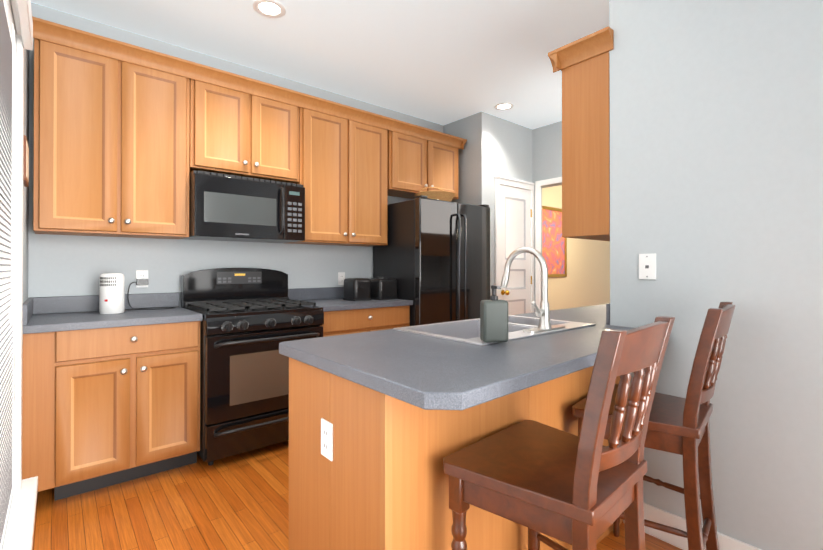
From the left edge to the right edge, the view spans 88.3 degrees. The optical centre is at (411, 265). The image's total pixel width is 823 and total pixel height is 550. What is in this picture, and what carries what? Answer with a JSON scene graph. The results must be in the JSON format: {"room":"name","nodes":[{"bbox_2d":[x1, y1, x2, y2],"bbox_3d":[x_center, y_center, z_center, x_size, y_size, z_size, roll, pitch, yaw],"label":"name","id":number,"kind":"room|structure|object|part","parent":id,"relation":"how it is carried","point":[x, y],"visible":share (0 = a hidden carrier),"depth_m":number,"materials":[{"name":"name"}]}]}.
{"room":"kitchen","nodes":[
{"label":"kitchen","id":0,"kind":"room"},
{"bbox_2d":[1,1,29,549],"bbox_3d":[-0.088,-0.191,-0.251,0.200,2.760,7.000,0,0,-40],"label":"wall","id":1,"kind":"structure","parent":0,"point":[26,190],"depth_m":2.26,"materials":[{"name":"grey paint"}]},
{"bbox_2d":[0,0,37,549],"bbox_3d":[-1.004,0.090,0.929,0.230,2.210,2.130,0,0,-40],"label":"window","id":2,"kind":"structure","parent":1,"relation":"in","point":[19,534],"depth_m":1.69,"materials":[{"name":"white"}]},
{"bbox_2d":[0,0,32,549],"bbox_3d":[-0.963,-0.052,0.951,0.100,1.885,1.970,0,0,-40],"label":"window blind","id":3,"kind":"object","parent":2,"relation":"attached to","point":[7,90],"visible":1,"depth_m":1.47,"materials":[{"name":"white plastic"}]},
{"bbox_2d":[23,135,28,186],"bbox_3d":[-1.883,-0.503,2.068,0.017,0.210,0.220,0,0,-40],"label":"picture","id":4,"kind":"object","parent":1,"relation":"attached to","point":[25,163],"visible":0.79,"depth_m":2.00,"materials":[{"name":"brown"}]},
{"bbox_2d":[26,141,28,182],"bbox_3d":[-1.877,-0.503,2.073,0.002,0.170,0.180,0,0,-40],"label":"art","id":5,"kind":"object","parent":4,"relation":"attached to","point":[27,147],"depth_m":2.05,"materials":[{"name":"beige paper"}]},
{"bbox_2d":[23,299,33,326],"bbox_3d":[-2.032,0.238,2.247,0.020,0.099,0.623,0,0,-40],"label":"backsplash","id":6,"kind":"structure","parent":1,"relation":"attached to","point":[28,307],"depth_m":2.09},
{"bbox_2d":[28,2,442,306],"bbox_3d":[-1.076,-0.170,3.582,3.600,2.760,0.150,0,0,-40],"label":"wall","id":7,"kind":"structure","parent":0,"point":[67,265],"depth_m":2.95,"materials":[{"name":"grey paint"}]},
{"bbox_2d":[33,28,191,238],"bbox_3d":[-1.835,-0.715,2.638,0.762,1.060,0.322,0,0,-40],"label":"upper cabinet","id":8,"kind":"object","parent":7,"relation":"attached to","point":[128,138],"depth_m":2.48,"materials":[{"name":"brown wood"}]},
{"bbox_3d":[-0.838,-1.257,3.440,3.368,0.092,0.374,0,0,-40],"label":"cab crown","id":9,"kind":"part","parent":8,"relation":"part of","materials":[{"name":"brown wood"}]},
{"bbox_2d":[136,270,147,286],"bbox_3d":[-1.816,0.091,2.859,0.070,0.115,0.008,0,0,-40],"label":"electrical outlet","id":10,"kind":"object","parent":7,"relation":"attached to","point":[141,274],"visible":0.75,"depth_m":2.86,"materials":[{"name":"white plastic"}]},
{"bbox_2d":[124,279,175,309],"bbox_3d":[-1.738,0.189,2.791,0.317,0.197,0.194,0,0,-40],"label":"power cord","id":11,"kind":"object","parent":10,"relation":"attached to","point":[142,282],"visible":0.88,"depth_m":2.81,"materials":[{"name":"black plastic"}]},
{"bbox_2d":[30,287,343,314],"bbox_3d":[-1.319,0.243,3.263,2.418,0.099,0.020,0,0,-40],"label":"backsplash","id":12,"kind":"structure","parent":7,"relation":"attached to","point":[42,305],"depth_m":2.83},
{"bbox_2d":[192,72,303,183],"bbox_3d":[-1.247,-0.943,3.131,0.762,0.600,0.322,0,0,-40],"label":"upper cabinet","id":13,"kind":"object","parent":7,"relation":"attached to","point":[241,130],"depth_m":2.99,"materials":[{"name":"brown wood"}]},
{"bbox_2d":[183,170,304,242],"bbox_3d":[-1.202,-0.397,3.074,0.759,0.423,0.460,0,0,-40],"label":"microwave","id":14,"kind":"object","parent":13,"relation":"attached to","point":[224,207],"visible":0.96,"depth_m":2.90,"materials":[{"name":"black metal"}]},
{"bbox_3d":[-0.928,-0.393,3.040,0.018,0.348,0.056,0,0,-40],"label":"handle","id":15,"kind":"part","parent":14,"relation":"part of","materials":[{"name":"black plastic"}]},
{"bbox_2d":[287,104,391,246],"bbox_3d":[-0.628,-0.710,3.647,0.843,1.060,0.322,0,0,-40],"label":"upper cabinet","id":16,"kind":"object","parent":7,"relation":"attached to","point":[347,184],"depth_m":3.51,"materials":[{"name":"brown wood"}]},
{"bbox_2d":[338,272,344,284],"bbox_3d":[-0.634,0.121,3.846,0.070,0.115,0.008,0,0,-40],"label":"electrical outlet","id":17,"kind":"object","parent":7,"relation":"attached to","point":[341,277],"visible":0.85,"depth_m":3.84,"materials":[{"name":"white plastic"}]},
{"bbox_2d":[392,124,459,199],"bbox_3d":[0.054,-0.962,4.219,0.895,0.550,0.322,0,0,-40],"label":"upper cabinet","id":18,"kind":"object","parent":7,"relation":"attached to","point":[419,161],"depth_m":4.05,"materials":[{"name":"brown wood"}]},
{"bbox_2d":[31,0,608,128],"bbox_3d":[2.813,-1.602,3.224,9.300,0.100,8.600,0,0,-40],"label":"ceiling","id":19,"kind":"structure","parent":0,"point":[443,62],"depth_m":2.94,"materials":[{"name":"paint"}]},
{"bbox_2d":[253,0,285,17],"bbox_3d":[-0.859,-1.551,2.565,0.194,0.008,0.194,0,0,-40],"label":"recessed light","id":20,"kind":"object","parent":19,"relation":"in","point":[271,8],"visible":1,"depth_m":2.56,"materials":[{"name":"white glass"}]},
{"bbox_2d":[494,103,513,110],"bbox_3d":[0.899,-1.543,4.126,0.194,0.008,0.194,0,0,-40],"label":"recessed light","id":21,"kind":"object","parent":19,"relation":"in","point":[503,106],"visible":1,"depth_m":4.12,"materials":[{"name":"white glass"}]},
{"bbox_2d":[32,440,681,549],"bbox_3d":[2.813,1.258,3.209,9.300,0.100,8.600,0,0,-40],"label":"floor","id":22,"kind":"structure","parent":0,"point":[240,501],"depth_m":2.06,"materials":[{"name":"brown wood"}]},
{"bbox_2d":[22,319,202,500],"bbox_3d":[-1.751,0.766,2.508,0.787,0.875,0.617,0,0,-40],"label":"base cabinet","id":23,"kind":"object","parent":22,"relation":"on","point":[110,399],"depth_m":2.25,"materials":[{"name":"brown wood"}]},
{"bbox_2d":[23,307,201,334],"bbox_3d":[-1.743,0.308,2.502,0.790,0.040,0.643,0,0,-40],"label":"countertop","id":24,"kind":"structure","parent":23,"relation":"on","point":[57,320],"depth_m":2.33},
{"bbox_2d":[99,273,124,313],"bbox_3d":[-1.809,0.168,2.562,0.125,0.242,0.126,0,0,-40],"label":"router","id":25,"kind":"object","parent":24,"relation":"on","point":[111,293],"visible":1,"depth_m":2.52,"materials":[{"name":"white plastic"}]},
{"bbox_2d":[181,268,323,465],"bbox_3d":[-1.093,0.611,2.934,0.760,1.190,0.756,0,0,-40],"label":"range","id":26,"kind":"object","parent":22,"relation":"on","point":[253,318],"visible":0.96,"depth_m":2.66,"materials":[{"name":"black metal"}]},
{"bbox_3d":[-1.097,0.285,2.937,0.580,0.012,0.360,0,0,-40],"label":"burner","id":27,"kind":"part","parent":26,"relation":"part of","materials":[{"name":"black metal"}]},
{"bbox_3d":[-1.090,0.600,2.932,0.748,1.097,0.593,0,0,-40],"label":"door","id":28,"kind":"part","parent":26,"relation":"part of","materials":[{"name":"black metal"}]},
{"bbox_3d":[-0.876,0.730,2.675,0.677,0.561,0.082,0,0,-40],"label":"handle","id":29,"kind":"part","parent":26,"relation":"part of","materials":[{"name":"black metal"}]},
{"bbox_3d":[-0.884,0.370,2.686,0.585,0.059,0.042,0,0,-40],"label":"knob","id":30,"kind":"part","parent":26,"relation":"part of","materials":[{"name":"black"}]},
{"bbox_2d":[320,307,409,336],"bbox_3d":[-0.530,0.771,3.529,0.858,0.875,0.617,0,0,-40],"label":"base cabinet","id":31,"kind":"object","parent":22,"relation":"on","point":[374,318],"depth_m":3.27,"materials":[{"name":"brown wood"}]},
{"bbox_2d":[293,299,412,310],"bbox_3d":[-0.522,0.314,3.523,0.862,0.040,0.643,0,0,-40],"label":"countertop","id":32,"kind":"structure","parent":31,"relation":"on","point":[327,304],"depth_m":3.35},
{"bbox_2d":[343,278,371,300],"bbox_3d":[-0.455,0.201,3.577,0.170,0.186,0.212,0,0,-40],"label":"toaster","id":33,"kind":"object","parent":32,"relation":"on","point":[357,289],"visible":1,"depth_m":3.51,"materials":[{"name":"black"}]},
{"bbox_2d":[368,276,397,299],"bbox_3d":[-0.265,0.196,3.717,0.200,0.198,0.240,0,0,-40],"label":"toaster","id":34,"kind":"object","parent":32,"relation":"on","point":[383,288],"visible":0.83,"depth_m":3.62,"materials":[{"name":"black"}]},
{"bbox_2d":[373,195,489,325],"bbox_3d":[0.219,0.316,4.029,0.905,1.793,0.751,0,0,-40],"label":"refrigerator","id":35,"kind":"object","parent":22,"relation":"on","point":[432,257],"visible":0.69,"depth_m":3.72,"materials":[{"name":"black metal"}]},
{"bbox_2d":[414,187,454,201],"bbox_3d":[0.217,-0.647,3.955,0.386,0.165,0.386,0,0,-40],"label":"basket","id":36,"kind":"object","parent":35,"relation":"on","point":[443,195],"visible":0.62,"depth_m":3.81,"materials":[{"name":"wicker"}]},
{"bbox_3d":[0.395,0.286,3.820,0.905,1.700,0.072,0,0,-40],"label":"door","id":37,"kind":"part","parent":35,"relation":"part of","materials":[{"name":"black metal"}]},
{"bbox_3d":[0.439,0.031,3.768,0.097,0.982,0.067,0,0,-40],"label":"handle","id":38,"kind":"part","parent":35,"relation":"part of","materials":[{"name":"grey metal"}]},
{"bbox_2d":[443,316,674,549],"bbox_3d":[0.390,0.666,1.142,0.458,1.061,0.496,0,0,-40],"label":"stool","id":39,"kind":"object","parent":22,"relation":"on","point":[583,490],"visible":1,"depth_m":1.03,"materials":[{"name":"brown wood"}]},
{"bbox_2d":[515,371,619,445],"bbox_3d":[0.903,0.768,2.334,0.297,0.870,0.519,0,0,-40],"label":"base cabinet","id":40,"kind":"object","parent":22,"relation":"on","point":[551,406],"depth_m":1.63,"materials":[{"name":"brown wood"}]},
{"bbox_2d":[321,418,332,460],"bbox_3d":[-0.267,0.548,1.335,0.008,0.115,0.070,0,0,-40],"label":"outlet","id":41,"kind":"object","parent":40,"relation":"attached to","point":[326,439],"visible":1,"depth_m":1.33,"materials":[{"name":"white plastic"}]},
{"bbox_2d":[279,303,633,418],"bbox_3d":[1.129,0.308,2.354,3.508,0.040,0.878,0,0,-40],"label":"countertop","id":42,"kind":"structure","parent":40,"relation":"on","point":[443,378],"depth_m":1.28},
{"bbox_3d":[0.082,0.761,1.419,0.639,0.874,0.295,0,0,-40],"label":"trim","id":43,"kind":"part","parent":42,"relation":"part of","materials":[{"name":"brown wood"}]},
{"bbox_2d":[480,285,507,342],"bbox_3d":[0.300,0.174,1.536,0.100,0.204,0.090,0,0,-40],"label":"soap dispenser","id":44,"kind":"object","parent":42,"relation":"on","point":[493,318],"visible":1,"depth_m":1.51,"materials":[{"name":"grey plastic"}]},
{"bbox_2d":[393,315,595,345],"bbox_3d":[0.399,0.375,1.951,0.825,0.192,0.510,0,0,-40],"label":"sink","id":45,"kind":"object","parent":42,"relation":"in","point":[466,331],"visible":0.31,"depth_m":2.01,"materials":[{"name":"silver metal"}]},
{"bbox_2d":[501,247,564,332],"bbox_3d":[0.511,0.097,1.915,0.260,0.363,0.264,0,0,-40],"label":"faucet","id":46,"kind":"object","parent":42,"relation":"on","point":[542,313],"visible":1,"depth_m":1.83,"materials":[{"name":"grey metal"}]},
{"bbox_2d":[572,302,734,549],"bbox_3d":[0.929,0.669,1.610,0.479,1.061,0.458,0,0,41],"label":"stool","id":47,"kind":"object","parent":22,"relation":"on","point":[679,425],"visible":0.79,"depth_m":1.43,"materials":[{"name":"brown wood"}]},
{"bbox_2d":[443,112,531,295],"bbox_3d":[0.861,-0.164,4.843,0.990,2.760,0.700,0,0,-40],"label":"wall","id":48,"kind":"structure","parent":0,"point":[494,145],"depth_m":4.41,"materials":[{"name":"paint"}]},
{"bbox_2d":[500,185,530,314],"bbox_3d":[1.122,0.185,4.591,0.554,2.052,0.014,0,0,-40],"label":"pantry door","id":49,"kind":"structure","parent":48,"relation":"in","point":[515,218],"depth_m":4.61,"materials":[{"name":"white wood"}]},
{"bbox_2d":[501,209,531,294],"bbox_3d":[1.165,0.190,4.566,0.539,1.640,0.078,0,0,-40],"label":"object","id":50,"kind":"structure","parent":49,"relation":"attached to","point":[506,292],"depth_m":4.42,"materials":[{"name":"gold metal"}]},
{"bbox_2d":[532,121,561,311],"bbox_3d":[2.016,-0.167,4.140,0.120,2.760,1.860,0,0,-40],"label":"wall","id":51,"kind":"structure","parent":0,"point":[546,151],"depth_m":4.69,"materials":[{"name":"paint"}]},
{"bbox_2d":[494,175,561,312],"bbox_3d":[1.454,0.133,4.182,0.684,2.160,1.069,0,0,-40],"label":"door frame","id":52,"kind":"structure","parent":51,"relation":"attached to","point":[499,180],"depth_m":4.71,"materials":[{"name":"white wood"}]},
{"bbox_2d":[542,185,609,309],"bbox_3d":[2.458,-0.150,7.298,4.610,2.760,0.120,0,0,-40],"label":"wall","id":53,"kind":"structure","parent":0,"point":[585,282],"depth_m":7.74,"materials":[{"name":"beige paint"}]},
{"bbox_2d":[542,206,566,276],"bbox_3d":[2.395,-0.386,7.149,0.800,1.170,0.030,0,0,-40],"label":"painting","id":54,"kind":"object","parent":53,"relation":"attached to","point":[554,248],"visible":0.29,"depth_m":7.15,"materials":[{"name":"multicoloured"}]},
{"bbox_2d":[609,0,822,549],"bbox_3d":[3.279,-0.184,0.992,2.220,2.760,4.590,0,0,-40],"label":"wall","id":55,"kind":"structure","parent":0,"point":[716,152],"depth_m":1.66,"materials":[{"name":"paint"}]},
{"bbox_2d":[548,26,613,240],"bbox_3d":[1.641,-0.633,2.802,2.133,0.977,0.324,0,0,-40],"label":"upper cabinet","id":56,"kind":"object","parent":55,"relation":"attached to","point":[582,65],"visible":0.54,"depth_m":2.13,"materials":[{"name":"brown wood"}]},
{"bbox_3d":[1.641,-1.075,2.805,2.133,0.092,0.324,0,0,-40],"label":"cabinet crown","id":57,"kind":"part","parent":56,"relation":"part of","materials":[{"name":"brown wood"}]},
{"bbox_2d":[639,253,655,279],"bbox_3d":[1.060,0.006,1.906,0.008,0.116,0.072,0,0,-40],"label":"phone jack","id":58,"kind":"object","parent":55,"relation":"attached to","point":[647,266],"visible":1,"depth_m":1.90,"materials":[{"name":"white plastic"}]},
{"bbox_2d":[623,503,761,549],"bbox_3d":[2.442,1.127,0.243,0.013,0.130,4.525,0,0,-40],"label":"baseboard","id":59,"kind":"structure","parent":55,"relation":"attached to","point":[660,516],"depth_m":1.80,"materials":[{"name":"white wood"}]}
]}

